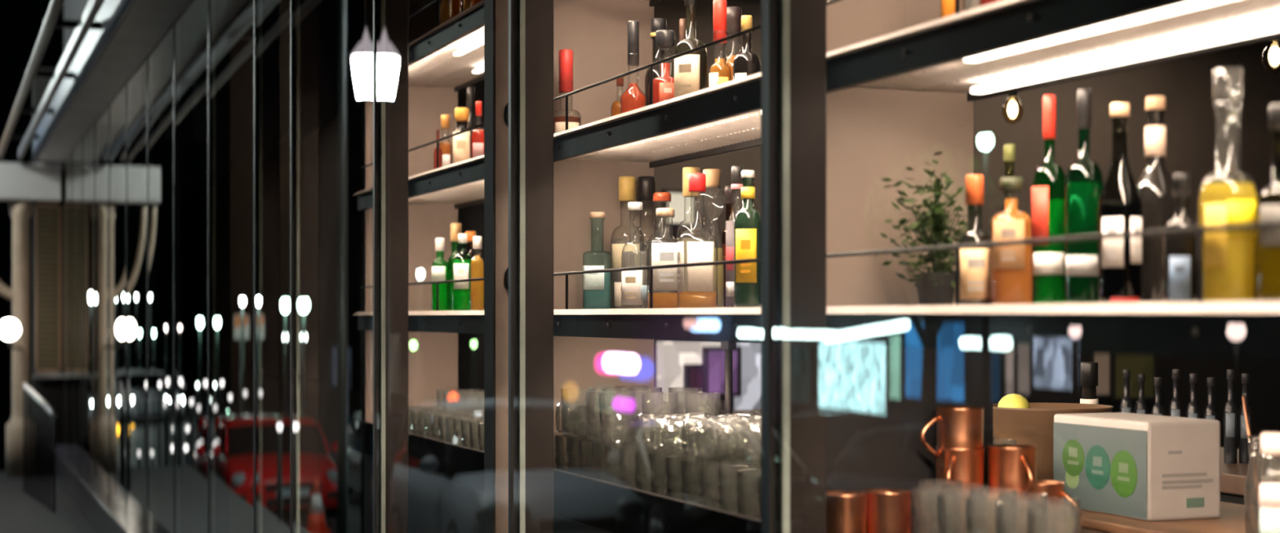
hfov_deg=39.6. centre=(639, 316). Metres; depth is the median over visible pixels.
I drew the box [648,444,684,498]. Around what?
tumbler
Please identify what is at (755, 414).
glass
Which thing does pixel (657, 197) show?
bottle
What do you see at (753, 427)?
glass
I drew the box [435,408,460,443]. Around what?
tumbler
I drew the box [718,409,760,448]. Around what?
tumbler
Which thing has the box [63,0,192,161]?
wall
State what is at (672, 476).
tumbler
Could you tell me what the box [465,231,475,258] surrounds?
bottle
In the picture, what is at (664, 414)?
glass
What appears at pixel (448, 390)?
glass
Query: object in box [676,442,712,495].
tumbler
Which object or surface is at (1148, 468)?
carton
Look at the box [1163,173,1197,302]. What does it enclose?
bottle
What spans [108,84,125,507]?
window
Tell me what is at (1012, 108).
pendant bulb
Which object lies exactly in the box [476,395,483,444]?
glass
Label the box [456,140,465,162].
label
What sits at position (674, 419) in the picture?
tumbler
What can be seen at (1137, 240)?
print
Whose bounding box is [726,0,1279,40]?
ceiling
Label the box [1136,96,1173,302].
bottle
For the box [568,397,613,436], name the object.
tumbler
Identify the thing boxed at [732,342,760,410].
wall picture
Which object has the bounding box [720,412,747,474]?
glass
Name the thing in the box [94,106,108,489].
window
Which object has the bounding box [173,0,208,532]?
window
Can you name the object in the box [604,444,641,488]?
tumbler
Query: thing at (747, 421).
glass
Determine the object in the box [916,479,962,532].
glass
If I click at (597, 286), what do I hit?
bottle
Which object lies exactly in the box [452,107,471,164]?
bottle
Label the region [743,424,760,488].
glass
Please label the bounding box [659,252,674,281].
print
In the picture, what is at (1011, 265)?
bottle
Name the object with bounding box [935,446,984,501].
copper mug
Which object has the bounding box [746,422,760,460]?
tumbler
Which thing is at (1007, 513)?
copper mug
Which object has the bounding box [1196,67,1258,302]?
bottle
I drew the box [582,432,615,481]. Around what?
tumbler
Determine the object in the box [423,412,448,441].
tumbler
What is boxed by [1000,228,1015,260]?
print
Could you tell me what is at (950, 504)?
copper mug
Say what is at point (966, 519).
glass
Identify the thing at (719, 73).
bottle
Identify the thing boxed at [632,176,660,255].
bottle
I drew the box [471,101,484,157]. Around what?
bottle
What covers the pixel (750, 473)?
tumbler
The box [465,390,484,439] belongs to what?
glass
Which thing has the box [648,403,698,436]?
tumbler
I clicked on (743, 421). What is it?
glass
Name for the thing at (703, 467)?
tumbler
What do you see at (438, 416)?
tumbler
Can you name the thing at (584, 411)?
tumbler
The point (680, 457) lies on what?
tumbler
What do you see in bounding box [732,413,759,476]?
glass
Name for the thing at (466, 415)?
tumbler
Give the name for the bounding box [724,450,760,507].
tumbler
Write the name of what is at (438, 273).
bottle
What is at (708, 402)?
tumbler
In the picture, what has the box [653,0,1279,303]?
wall
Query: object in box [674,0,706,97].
bottle
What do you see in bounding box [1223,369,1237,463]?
bottle
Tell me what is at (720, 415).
glass
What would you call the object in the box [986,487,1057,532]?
copper mug
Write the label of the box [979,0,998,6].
bottle
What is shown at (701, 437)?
glass
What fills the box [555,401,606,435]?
tumbler
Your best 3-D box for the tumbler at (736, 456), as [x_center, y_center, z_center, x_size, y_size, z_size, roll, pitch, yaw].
[0.246,0.337,3.844,0.080,0.112,0.079,0,0,20]
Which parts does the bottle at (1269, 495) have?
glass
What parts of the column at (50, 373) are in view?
sill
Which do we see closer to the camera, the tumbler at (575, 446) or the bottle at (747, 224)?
the bottle at (747, 224)
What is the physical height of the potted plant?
0.295 m
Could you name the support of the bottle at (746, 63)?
on the shelving unit at (606, 348)
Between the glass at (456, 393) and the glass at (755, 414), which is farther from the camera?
the glass at (456, 393)
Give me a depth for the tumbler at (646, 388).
4.28 m
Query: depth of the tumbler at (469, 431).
4.85 m
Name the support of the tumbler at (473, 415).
on the countertop
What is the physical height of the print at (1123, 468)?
0.033 m
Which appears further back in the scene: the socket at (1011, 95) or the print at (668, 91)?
the socket at (1011, 95)
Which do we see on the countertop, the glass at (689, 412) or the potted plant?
the glass at (689, 412)
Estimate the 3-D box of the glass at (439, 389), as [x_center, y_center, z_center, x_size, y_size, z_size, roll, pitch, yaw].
[-0.625,0.316,5.762,0.068,0.155,0.068,0,0,28]
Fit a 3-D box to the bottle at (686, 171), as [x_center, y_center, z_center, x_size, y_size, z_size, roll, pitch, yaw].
[0.119,-0.178,4.118,0.068,0.334,0.068,0,0,0]
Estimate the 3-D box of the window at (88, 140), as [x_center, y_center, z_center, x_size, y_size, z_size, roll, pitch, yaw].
[-4.428,-0.130,14.423,0.099,2.740,1.332,0,0,-21]
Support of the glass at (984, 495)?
on the countertop
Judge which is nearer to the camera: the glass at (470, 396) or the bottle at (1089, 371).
the bottle at (1089, 371)
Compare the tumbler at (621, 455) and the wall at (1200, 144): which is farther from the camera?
the wall at (1200, 144)
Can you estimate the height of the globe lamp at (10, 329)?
0.295 m
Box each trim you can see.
[50,444,149,532]
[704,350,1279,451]
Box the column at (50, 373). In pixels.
[32,203,63,377]
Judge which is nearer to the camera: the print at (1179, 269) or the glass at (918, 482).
the print at (1179, 269)
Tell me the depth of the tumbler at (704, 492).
3.85 m
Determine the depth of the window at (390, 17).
4.91 m
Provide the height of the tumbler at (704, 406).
0.112 m
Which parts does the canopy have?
rail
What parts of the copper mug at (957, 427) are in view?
handle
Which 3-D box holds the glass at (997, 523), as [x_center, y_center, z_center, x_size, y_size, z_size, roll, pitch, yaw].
[0.538,0.329,2.509,0.072,0.128,0.072,0,0,7]
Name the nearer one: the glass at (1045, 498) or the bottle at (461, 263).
the glass at (1045, 498)
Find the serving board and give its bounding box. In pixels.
[1063,502,1259,532]
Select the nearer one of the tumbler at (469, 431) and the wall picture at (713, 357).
the tumbler at (469, 431)
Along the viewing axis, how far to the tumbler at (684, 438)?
3.50 m
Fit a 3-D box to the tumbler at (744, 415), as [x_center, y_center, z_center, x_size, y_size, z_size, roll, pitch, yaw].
[0.171,0.241,3.674,0.112,0.080,0.079,2,-1,-22]
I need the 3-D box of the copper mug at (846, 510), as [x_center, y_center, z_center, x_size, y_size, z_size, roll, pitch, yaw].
[0.338,0.342,2.945,0.085,0.102,0.108,0,0,32]
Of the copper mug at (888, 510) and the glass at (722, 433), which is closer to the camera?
the copper mug at (888, 510)
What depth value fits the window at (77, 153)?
15.54 m
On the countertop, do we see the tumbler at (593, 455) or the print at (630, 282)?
the tumbler at (593, 455)
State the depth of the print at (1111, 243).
2.37 m
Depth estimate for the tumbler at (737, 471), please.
3.23 m
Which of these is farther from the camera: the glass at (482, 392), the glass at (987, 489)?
the glass at (482, 392)
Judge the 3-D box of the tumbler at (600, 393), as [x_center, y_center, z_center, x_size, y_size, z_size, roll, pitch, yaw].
[-0.051,0.225,3.908,0.080,0.112,0.079,0,0,23]
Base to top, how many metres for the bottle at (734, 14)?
0.255 m
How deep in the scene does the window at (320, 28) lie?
5.66 m
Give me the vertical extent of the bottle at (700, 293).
0.284 m
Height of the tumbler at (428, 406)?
0.105 m
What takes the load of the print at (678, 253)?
attached to the bottle at (700, 293)
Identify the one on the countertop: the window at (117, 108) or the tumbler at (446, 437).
the tumbler at (446, 437)
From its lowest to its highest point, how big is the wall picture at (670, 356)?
0.505 m
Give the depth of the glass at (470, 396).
5.40 m
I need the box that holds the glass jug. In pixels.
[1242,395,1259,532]
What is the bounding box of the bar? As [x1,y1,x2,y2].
[711,409,1279,506]
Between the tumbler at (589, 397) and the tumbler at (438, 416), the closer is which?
the tumbler at (589, 397)
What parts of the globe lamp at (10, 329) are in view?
globe, arm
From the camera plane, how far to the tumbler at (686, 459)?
3.62 m
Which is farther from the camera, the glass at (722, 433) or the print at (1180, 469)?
the glass at (722, 433)
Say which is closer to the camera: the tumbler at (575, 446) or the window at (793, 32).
the window at (793, 32)
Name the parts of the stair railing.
handrail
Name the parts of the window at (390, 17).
sash stile, lock plate, lock plate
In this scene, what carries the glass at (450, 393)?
on the countertop
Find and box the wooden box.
[993,402,1113,480]
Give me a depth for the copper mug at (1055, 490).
3.09 m
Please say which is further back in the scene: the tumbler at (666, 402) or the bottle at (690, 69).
the tumbler at (666, 402)
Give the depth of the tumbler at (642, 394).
3.90 m
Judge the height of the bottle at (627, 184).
0.333 m
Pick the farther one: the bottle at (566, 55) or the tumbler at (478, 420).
the tumbler at (478, 420)
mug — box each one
[826,490,866,532]
[861,488,933,532]
[920,406,984,458]
[934,486,985,532]
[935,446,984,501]
[946,492,1019,532]
[986,444,1037,502]
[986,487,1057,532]
[1036,480,1081,532]
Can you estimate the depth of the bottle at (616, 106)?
4.37 m
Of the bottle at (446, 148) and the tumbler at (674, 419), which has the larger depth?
the bottle at (446, 148)
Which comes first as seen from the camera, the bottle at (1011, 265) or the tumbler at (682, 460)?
the bottle at (1011, 265)
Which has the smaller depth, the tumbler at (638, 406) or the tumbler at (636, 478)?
the tumbler at (636, 478)
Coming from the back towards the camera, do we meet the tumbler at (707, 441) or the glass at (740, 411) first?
the glass at (740, 411)
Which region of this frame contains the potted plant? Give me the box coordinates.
[872,124,991,305]
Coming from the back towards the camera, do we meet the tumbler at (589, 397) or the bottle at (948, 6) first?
the tumbler at (589, 397)
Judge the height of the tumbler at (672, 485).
0.112 m
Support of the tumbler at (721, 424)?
on the tumbler at (731, 468)
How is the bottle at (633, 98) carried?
on the shelving unit at (606, 348)
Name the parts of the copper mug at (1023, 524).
handle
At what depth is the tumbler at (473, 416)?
5.10 m
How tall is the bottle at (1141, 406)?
0.233 m
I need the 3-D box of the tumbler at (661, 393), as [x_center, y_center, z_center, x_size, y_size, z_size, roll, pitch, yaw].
[0.012,0.225,3.978,0.080,0.112,0.079,0,0,44]
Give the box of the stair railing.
[22,382,61,512]
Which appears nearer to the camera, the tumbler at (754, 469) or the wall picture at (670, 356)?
the tumbler at (754, 469)
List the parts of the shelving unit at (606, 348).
panel, shelf, shelf, guard rail, guard rail, shelf, support post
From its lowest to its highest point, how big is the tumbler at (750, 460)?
0.112 m
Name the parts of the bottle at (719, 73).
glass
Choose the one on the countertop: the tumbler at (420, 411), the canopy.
the tumbler at (420, 411)
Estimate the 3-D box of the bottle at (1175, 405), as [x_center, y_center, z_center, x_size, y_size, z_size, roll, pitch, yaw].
[1.519,0.275,5.038,0.036,0.248,0.037,0,0,0]
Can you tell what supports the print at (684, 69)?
attached to the bottle at (690, 69)
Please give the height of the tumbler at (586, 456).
0.112 m
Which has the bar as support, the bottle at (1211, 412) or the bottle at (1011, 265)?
the bottle at (1211, 412)
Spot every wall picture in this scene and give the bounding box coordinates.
[653,339,724,430]
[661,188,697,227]
[683,364,721,412]
[702,346,741,397]
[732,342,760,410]
[1087,353,1113,398]
[1108,354,1156,400]
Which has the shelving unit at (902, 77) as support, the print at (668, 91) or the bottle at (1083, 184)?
the bottle at (1083, 184)
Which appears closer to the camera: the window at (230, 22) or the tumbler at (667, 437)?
the tumbler at (667, 437)
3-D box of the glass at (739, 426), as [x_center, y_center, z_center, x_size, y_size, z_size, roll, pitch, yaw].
[0.266,0.318,4.178,0.072,0.150,0.072,0,0,-19]
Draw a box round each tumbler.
[408,407,422,434]
[410,409,435,437]
[413,408,428,435]
[416,405,439,435]
[417,411,442,439]
[422,406,446,437]
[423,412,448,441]
[429,408,453,441]
[431,413,456,443]
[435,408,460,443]
[437,415,464,445]
[442,410,467,444]
[445,416,471,444]
[449,412,475,447]
[453,417,479,449]
[457,413,482,448]
[461,419,484,446]
[464,414,483,448]
[468,421,476,448]
[472,416,484,449]
[480,417,484,450]
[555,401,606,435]
[555,435,587,475]
[560,388,595,437]
[564,432,576,471]
[566,437,600,479]
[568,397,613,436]
[570,431,603,478]
[572,400,615,431]
[578,439,613,482]
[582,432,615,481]
[585,391,621,442]
[588,386,622,435]
[591,441,627,483]
[595,435,628,484]
[599,392,635,444]
[600,388,635,438]
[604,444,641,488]
[607,437,641,488]
[608,432,640,479]
[611,404,657,438]
[615,386,648,433]
[618,447,656,493]
[620,440,655,491]
[621,433,654,482]
[627,391,662,443]
[628,386,662,435]
[633,413,689,451]
[633,449,671,497]
[634,442,670,494]
[635,435,668,485]
[637,429,666,476]
[641,392,677,445]
[646,400,683,432]
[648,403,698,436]
[648,412,707,451]
[648,431,680,479]
[648,437,682,488]
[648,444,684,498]
[648,453,688,500]
[661,433,694,482]
[662,417,721,458]
[662,440,697,492]
[663,450,700,502]
[664,455,704,504]
[668,386,702,435]
[670,391,705,443]
[675,435,708,485]
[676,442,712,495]
[679,450,717,506]
[680,458,722,508]
[681,400,724,435]
[681,415,743,456]
[684,392,720,445]
[688,421,745,462]
[689,437,724,488]
[692,444,728,499]
[693,413,749,452]
[695,455,733,511]
[698,462,740,513]
[707,448,745,503]
[712,456,752,515]
[714,415,760,454]
[716,465,759,518]
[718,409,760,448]
[719,442,755,496]
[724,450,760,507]
[729,460,760,519]
[735,413,760,450]
[735,444,760,499]
[736,469,760,515]
[742,453,760,511]
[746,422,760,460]
[748,462,760,518]
[752,448,758,502]
[755,473,760,519]
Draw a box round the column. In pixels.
[0,199,35,477]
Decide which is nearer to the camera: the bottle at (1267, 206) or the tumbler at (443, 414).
the bottle at (1267, 206)
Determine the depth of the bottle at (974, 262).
2.62 m
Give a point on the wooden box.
(1033, 426)
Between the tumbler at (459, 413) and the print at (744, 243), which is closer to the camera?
the print at (744, 243)
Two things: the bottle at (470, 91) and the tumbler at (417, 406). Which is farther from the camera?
the bottle at (470, 91)
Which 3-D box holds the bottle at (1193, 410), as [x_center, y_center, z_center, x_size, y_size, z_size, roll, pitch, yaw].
[1.528,0.279,4.907,0.035,0.241,0.036,0,0,0]
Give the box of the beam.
[0,162,61,201]
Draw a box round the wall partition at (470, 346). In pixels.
[345,0,484,532]
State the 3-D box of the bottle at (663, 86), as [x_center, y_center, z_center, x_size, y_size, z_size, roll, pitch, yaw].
[0.055,-0.522,3.870,0.072,0.199,0.074,0,0,0]
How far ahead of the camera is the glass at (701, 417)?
4.33 m
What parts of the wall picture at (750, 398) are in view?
frame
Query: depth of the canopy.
10.88 m
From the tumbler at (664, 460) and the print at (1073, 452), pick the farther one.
the tumbler at (664, 460)
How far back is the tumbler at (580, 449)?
4.03 m
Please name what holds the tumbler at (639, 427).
on the tumbler at (664, 460)
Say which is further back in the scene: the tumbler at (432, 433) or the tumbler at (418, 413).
the tumbler at (418, 413)
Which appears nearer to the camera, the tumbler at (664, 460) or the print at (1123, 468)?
the print at (1123, 468)
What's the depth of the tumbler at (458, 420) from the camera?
5.26 m
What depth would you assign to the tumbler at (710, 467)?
3.77 m
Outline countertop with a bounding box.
[350,418,1111,532]
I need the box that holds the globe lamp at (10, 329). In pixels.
[0,318,22,349]
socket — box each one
[1008,92,1017,97]
[1269,37,1279,40]
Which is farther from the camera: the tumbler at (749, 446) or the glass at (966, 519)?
the tumbler at (749, 446)
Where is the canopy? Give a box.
[0,0,191,162]
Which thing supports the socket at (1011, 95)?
attached to the pendant bulb at (1012, 108)
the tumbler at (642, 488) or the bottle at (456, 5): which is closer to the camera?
the tumbler at (642, 488)
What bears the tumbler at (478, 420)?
on the countertop
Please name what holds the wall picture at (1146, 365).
attached to the wall at (1200, 144)
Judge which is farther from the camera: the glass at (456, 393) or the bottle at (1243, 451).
the glass at (456, 393)
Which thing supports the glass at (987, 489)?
on the countertop
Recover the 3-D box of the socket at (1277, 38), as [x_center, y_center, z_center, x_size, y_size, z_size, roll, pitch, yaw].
[1.891,-0.855,5.296,0.031,0.065,0.031,0,0,-21]
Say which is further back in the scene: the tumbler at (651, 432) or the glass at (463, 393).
the glass at (463, 393)
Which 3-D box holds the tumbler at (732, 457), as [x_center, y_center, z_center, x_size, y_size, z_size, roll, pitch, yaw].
[0.153,0.337,3.623,0.080,0.112,0.079,0,0,32]
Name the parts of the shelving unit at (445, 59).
guard rail, shelf, shelf, shelf, guard rail, guard rail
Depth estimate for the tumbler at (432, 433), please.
5.22 m
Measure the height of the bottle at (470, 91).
0.330 m
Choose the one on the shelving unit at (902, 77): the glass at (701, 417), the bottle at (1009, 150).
the bottle at (1009, 150)
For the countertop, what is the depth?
4.66 m
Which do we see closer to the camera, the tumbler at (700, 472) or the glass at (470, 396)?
the tumbler at (700, 472)
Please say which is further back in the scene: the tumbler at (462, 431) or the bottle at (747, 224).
the tumbler at (462, 431)
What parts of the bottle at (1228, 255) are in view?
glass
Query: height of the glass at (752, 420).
0.150 m
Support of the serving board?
on the countertop
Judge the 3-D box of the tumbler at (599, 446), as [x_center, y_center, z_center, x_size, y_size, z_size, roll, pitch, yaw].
[-0.130,0.337,4.111,0.079,0.112,0.080,0,0,29]
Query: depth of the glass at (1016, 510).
2.72 m
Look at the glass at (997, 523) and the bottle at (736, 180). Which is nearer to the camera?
the glass at (997, 523)
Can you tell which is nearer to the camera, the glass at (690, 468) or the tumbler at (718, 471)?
the tumbler at (718, 471)
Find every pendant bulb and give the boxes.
[1001,92,1023,124]
[1261,37,1279,73]
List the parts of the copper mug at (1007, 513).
handle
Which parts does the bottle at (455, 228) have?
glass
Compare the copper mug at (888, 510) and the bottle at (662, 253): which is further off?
the bottle at (662, 253)
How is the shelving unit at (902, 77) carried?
on the countertop
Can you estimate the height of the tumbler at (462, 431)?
0.105 m
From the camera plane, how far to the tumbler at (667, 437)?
4.16 m
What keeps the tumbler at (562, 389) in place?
on the tumbler at (599, 446)
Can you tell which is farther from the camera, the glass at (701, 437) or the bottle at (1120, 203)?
the glass at (701, 437)
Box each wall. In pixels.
[32,67,63,474]
[55,454,121,532]
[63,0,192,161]
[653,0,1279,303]
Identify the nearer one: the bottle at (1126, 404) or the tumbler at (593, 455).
the tumbler at (593, 455)
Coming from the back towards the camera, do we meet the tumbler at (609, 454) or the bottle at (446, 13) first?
the bottle at (446, 13)
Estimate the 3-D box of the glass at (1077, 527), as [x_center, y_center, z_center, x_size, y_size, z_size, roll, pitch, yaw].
[0.567,0.329,2.435,0.072,0.128,0.072,0,0,8]
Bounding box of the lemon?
[997,393,1030,408]
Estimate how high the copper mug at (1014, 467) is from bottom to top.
0.102 m
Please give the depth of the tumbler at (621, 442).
4.01 m
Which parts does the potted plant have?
pot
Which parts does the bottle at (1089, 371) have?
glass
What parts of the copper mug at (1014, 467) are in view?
handle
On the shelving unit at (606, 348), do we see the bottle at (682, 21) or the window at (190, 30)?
the bottle at (682, 21)
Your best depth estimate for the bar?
4.50 m
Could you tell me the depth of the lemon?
3.85 m
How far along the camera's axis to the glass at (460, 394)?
5.78 m
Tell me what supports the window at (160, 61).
in the wall at (73, 10)
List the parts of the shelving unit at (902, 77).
guard rail, panel, panel, shelf, shelf, guard rail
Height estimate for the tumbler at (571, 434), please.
0.112 m
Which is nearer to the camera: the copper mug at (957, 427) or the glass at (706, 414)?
the copper mug at (957, 427)
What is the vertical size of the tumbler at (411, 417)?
0.105 m
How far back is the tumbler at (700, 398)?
4.19 m
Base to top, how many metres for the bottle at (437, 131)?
0.170 m
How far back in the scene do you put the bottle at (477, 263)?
5.21 m
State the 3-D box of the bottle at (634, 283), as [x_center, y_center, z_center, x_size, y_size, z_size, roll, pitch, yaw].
[-0.011,-0.133,3.982,0.062,0.245,0.064,0,0,0]
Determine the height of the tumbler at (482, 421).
0.105 m
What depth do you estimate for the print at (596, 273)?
4.29 m
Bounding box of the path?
[0,471,93,532]
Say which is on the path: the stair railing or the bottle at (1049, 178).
the stair railing
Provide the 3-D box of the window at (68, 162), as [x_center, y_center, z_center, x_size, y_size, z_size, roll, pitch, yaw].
[-5.340,-0.130,16.740,0.099,2.740,1.312,0,0,-21]
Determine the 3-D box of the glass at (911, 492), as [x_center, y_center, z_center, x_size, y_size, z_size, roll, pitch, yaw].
[0.451,0.329,2.729,0.072,0.128,0.072,0,0,-43]
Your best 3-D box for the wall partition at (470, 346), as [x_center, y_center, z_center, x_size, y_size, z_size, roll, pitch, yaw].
[-0.865,-0.100,6.506,0.640,3.300,0.100,0,0,-21]
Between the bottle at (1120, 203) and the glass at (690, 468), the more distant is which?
the glass at (690, 468)
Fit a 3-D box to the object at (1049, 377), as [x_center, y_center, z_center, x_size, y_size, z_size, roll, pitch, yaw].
[1.792,0.795,10.376,7.040,1.510,0.006,0,0,-21]
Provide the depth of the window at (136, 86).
10.89 m
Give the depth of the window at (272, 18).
6.45 m
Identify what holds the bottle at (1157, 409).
on the bar
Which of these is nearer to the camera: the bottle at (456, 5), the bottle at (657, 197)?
the bottle at (657, 197)
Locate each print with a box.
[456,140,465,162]
[457,268,464,284]
[588,272,598,285]
[625,276,635,298]
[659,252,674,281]
[664,88,671,100]
[677,251,679,282]
[678,63,691,93]
[740,239,750,272]
[968,258,984,290]
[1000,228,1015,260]
[1067,447,1078,465]
[1091,456,1102,475]
[1106,226,1116,257]
[1117,462,1129,481]
[1134,226,1140,254]
[1161,450,1213,489]
[1174,265,1184,291]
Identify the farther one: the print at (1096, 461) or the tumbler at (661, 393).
the tumbler at (661, 393)
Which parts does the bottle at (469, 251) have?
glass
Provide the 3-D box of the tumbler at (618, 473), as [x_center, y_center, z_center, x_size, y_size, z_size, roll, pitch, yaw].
[-0.035,0.337,4.331,0.080,0.112,0.079,0,0,-36]
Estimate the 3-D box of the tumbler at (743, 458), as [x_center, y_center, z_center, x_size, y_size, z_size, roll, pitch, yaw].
[0.247,0.337,3.614,0.079,0.112,0.080,0,0,2]
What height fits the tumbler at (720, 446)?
0.112 m
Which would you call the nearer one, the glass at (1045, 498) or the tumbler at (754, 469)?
the glass at (1045, 498)
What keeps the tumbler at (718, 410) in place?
on the tumbler at (704, 492)
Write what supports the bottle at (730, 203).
on the shelving unit at (606, 348)
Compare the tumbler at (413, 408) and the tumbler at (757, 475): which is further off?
the tumbler at (413, 408)
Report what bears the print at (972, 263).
attached to the bottle at (974, 262)
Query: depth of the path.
14.08 m
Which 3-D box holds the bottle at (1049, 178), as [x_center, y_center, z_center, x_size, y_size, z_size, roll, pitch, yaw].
[0.594,-0.166,2.582,0.050,0.310,0.050,0,0,0]
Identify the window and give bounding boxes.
[63,151,71,452]
[71,138,82,463]
[82,124,94,475]
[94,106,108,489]
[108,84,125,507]
[125,58,146,529]
[146,26,173,532]
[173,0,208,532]
[208,0,253,532]
[253,0,290,532]
[290,0,350,532]
[373,0,508,532]
[508,0,553,532]
[760,0,826,532]
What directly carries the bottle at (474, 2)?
on the shelving unit at (445, 59)
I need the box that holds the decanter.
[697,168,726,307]
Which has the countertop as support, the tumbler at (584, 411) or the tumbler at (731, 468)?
the tumbler at (731, 468)
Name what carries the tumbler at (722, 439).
on the countertop
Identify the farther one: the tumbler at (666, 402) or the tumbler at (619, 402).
the tumbler at (666, 402)
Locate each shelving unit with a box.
[352,0,484,430]
[553,0,760,488]
[826,0,1279,532]
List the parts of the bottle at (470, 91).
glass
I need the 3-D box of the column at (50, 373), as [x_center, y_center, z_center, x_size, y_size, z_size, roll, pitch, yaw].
[-5.782,-0.255,17.434,0.320,1.710,0.140,0,0,-21]
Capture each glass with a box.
[436,389,457,438]
[443,390,463,439]
[448,391,471,441]
[455,392,477,443]
[458,389,479,437]
[462,393,484,444]
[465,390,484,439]
[469,394,484,446]
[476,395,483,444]
[479,391,484,441]
[662,413,690,475]
[673,415,702,478]
[684,412,713,473]
[687,417,715,481]
[697,413,724,476]
[700,422,723,484]
[709,415,738,478]
[713,421,745,487]
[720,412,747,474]
[723,417,753,481]
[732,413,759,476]
[737,420,760,484]
[740,411,758,466]
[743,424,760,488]
[746,415,760,478]
[751,421,760,484]
[755,413,757,461]
[759,427,760,451]
[910,487,957,532]
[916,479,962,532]
[937,491,986,532]
[942,483,989,532]
[965,496,1015,532]
[969,488,1017,532]
[995,502,1047,532]
[998,492,1047,532]
[1026,507,1080,532]
[1028,497,1079,532]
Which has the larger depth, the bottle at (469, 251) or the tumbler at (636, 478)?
the bottle at (469, 251)
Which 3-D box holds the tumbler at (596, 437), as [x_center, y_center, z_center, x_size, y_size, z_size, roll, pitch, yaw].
[-0.066,0.337,4.179,0.080,0.112,0.079,0,0,-4]
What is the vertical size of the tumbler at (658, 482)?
0.112 m
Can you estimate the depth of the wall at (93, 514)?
13.66 m
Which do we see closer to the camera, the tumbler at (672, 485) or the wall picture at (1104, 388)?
the tumbler at (672, 485)
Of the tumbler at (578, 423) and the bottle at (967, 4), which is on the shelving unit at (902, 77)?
the bottle at (967, 4)
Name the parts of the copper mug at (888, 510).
handle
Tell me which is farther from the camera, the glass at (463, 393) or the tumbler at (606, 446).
the glass at (463, 393)
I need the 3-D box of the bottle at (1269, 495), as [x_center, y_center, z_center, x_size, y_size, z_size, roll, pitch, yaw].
[0.834,0.276,2.303,0.065,0.247,0.065,0,0,0]
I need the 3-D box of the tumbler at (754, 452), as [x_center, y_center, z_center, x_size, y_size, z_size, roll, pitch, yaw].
[0.206,0.239,3.571,0.112,0.080,0.079,-1,0,2]
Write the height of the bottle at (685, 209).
0.203 m
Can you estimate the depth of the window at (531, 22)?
3.76 m
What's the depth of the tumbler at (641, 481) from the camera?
4.25 m
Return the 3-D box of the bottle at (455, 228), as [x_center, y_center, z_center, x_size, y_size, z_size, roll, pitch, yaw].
[-0.613,-0.160,5.921,0.060,0.299,0.060,0,0,0]
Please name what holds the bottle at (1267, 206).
on the shelving unit at (902, 77)
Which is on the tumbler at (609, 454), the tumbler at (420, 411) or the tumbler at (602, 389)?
the tumbler at (602, 389)
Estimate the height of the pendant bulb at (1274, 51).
1.024 m
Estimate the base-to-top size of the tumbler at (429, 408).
0.105 m
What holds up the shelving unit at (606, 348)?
on the countertop
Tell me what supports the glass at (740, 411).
on the countertop
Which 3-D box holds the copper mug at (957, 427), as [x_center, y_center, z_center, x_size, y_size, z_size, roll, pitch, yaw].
[0.536,0.204,3.038,0.103,0.098,0.082,0,0,20]
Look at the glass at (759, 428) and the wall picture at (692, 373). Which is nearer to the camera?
the glass at (759, 428)
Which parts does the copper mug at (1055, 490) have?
handle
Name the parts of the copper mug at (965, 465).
handle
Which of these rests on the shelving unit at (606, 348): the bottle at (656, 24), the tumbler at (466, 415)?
the bottle at (656, 24)
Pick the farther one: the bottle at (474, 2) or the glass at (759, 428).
the bottle at (474, 2)
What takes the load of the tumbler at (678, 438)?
on the countertop
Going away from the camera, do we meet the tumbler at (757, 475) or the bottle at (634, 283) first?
the tumbler at (757, 475)
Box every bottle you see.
[431,238,448,311]
[433,129,442,168]
[439,114,452,166]
[440,0,451,23]
[447,222,462,311]
[451,0,462,17]
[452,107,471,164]
[452,233,471,311]
[462,0,472,11]
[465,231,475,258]
[466,86,477,158]
[470,235,484,310]
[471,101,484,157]
[472,0,481,5]
[553,48,581,133]
[582,211,611,309]
[610,75,623,115]
[610,176,644,308]
[621,20,646,113]
[621,201,648,308]
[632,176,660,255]
[644,17,672,106]
[646,208,679,308]
[647,192,675,293]
[648,29,675,103]
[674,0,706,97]
[676,166,706,293]
[676,173,717,307]
[679,17,685,40]
[708,0,731,87]
[720,185,737,307]
[724,6,742,80]
[725,165,743,307]
[733,15,760,79]
[733,170,760,307]
[941,0,955,17]
[957,174,991,304]
[963,0,979,11]
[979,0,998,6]
[988,177,1031,304]
[1000,144,1018,212]
[1031,94,1065,303]
[1064,88,1103,303]
[1080,362,1098,404]
[1097,102,1142,302]
[1120,369,1133,413]
[1134,373,1147,414]
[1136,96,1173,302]
[1151,377,1164,416]
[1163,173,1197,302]
[1169,369,1182,417]
[1186,373,1199,418]
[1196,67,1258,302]
[1204,377,1217,420]
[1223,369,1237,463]
[1238,373,1252,463]
[1253,103,1279,301]
[1257,432,1279,532]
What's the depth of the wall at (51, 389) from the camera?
17.54 m
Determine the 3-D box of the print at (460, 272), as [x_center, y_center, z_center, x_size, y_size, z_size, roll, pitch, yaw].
[-0.531,-0.119,5.265,0.022,0.047,0.002,0,0,4]
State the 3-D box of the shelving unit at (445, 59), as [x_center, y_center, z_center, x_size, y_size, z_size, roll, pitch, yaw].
[-0.480,-0.428,5.326,0.370,1.643,1.838,0,0,-21]
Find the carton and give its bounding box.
[1053,412,1220,521]
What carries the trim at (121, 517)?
on the wall at (93, 514)

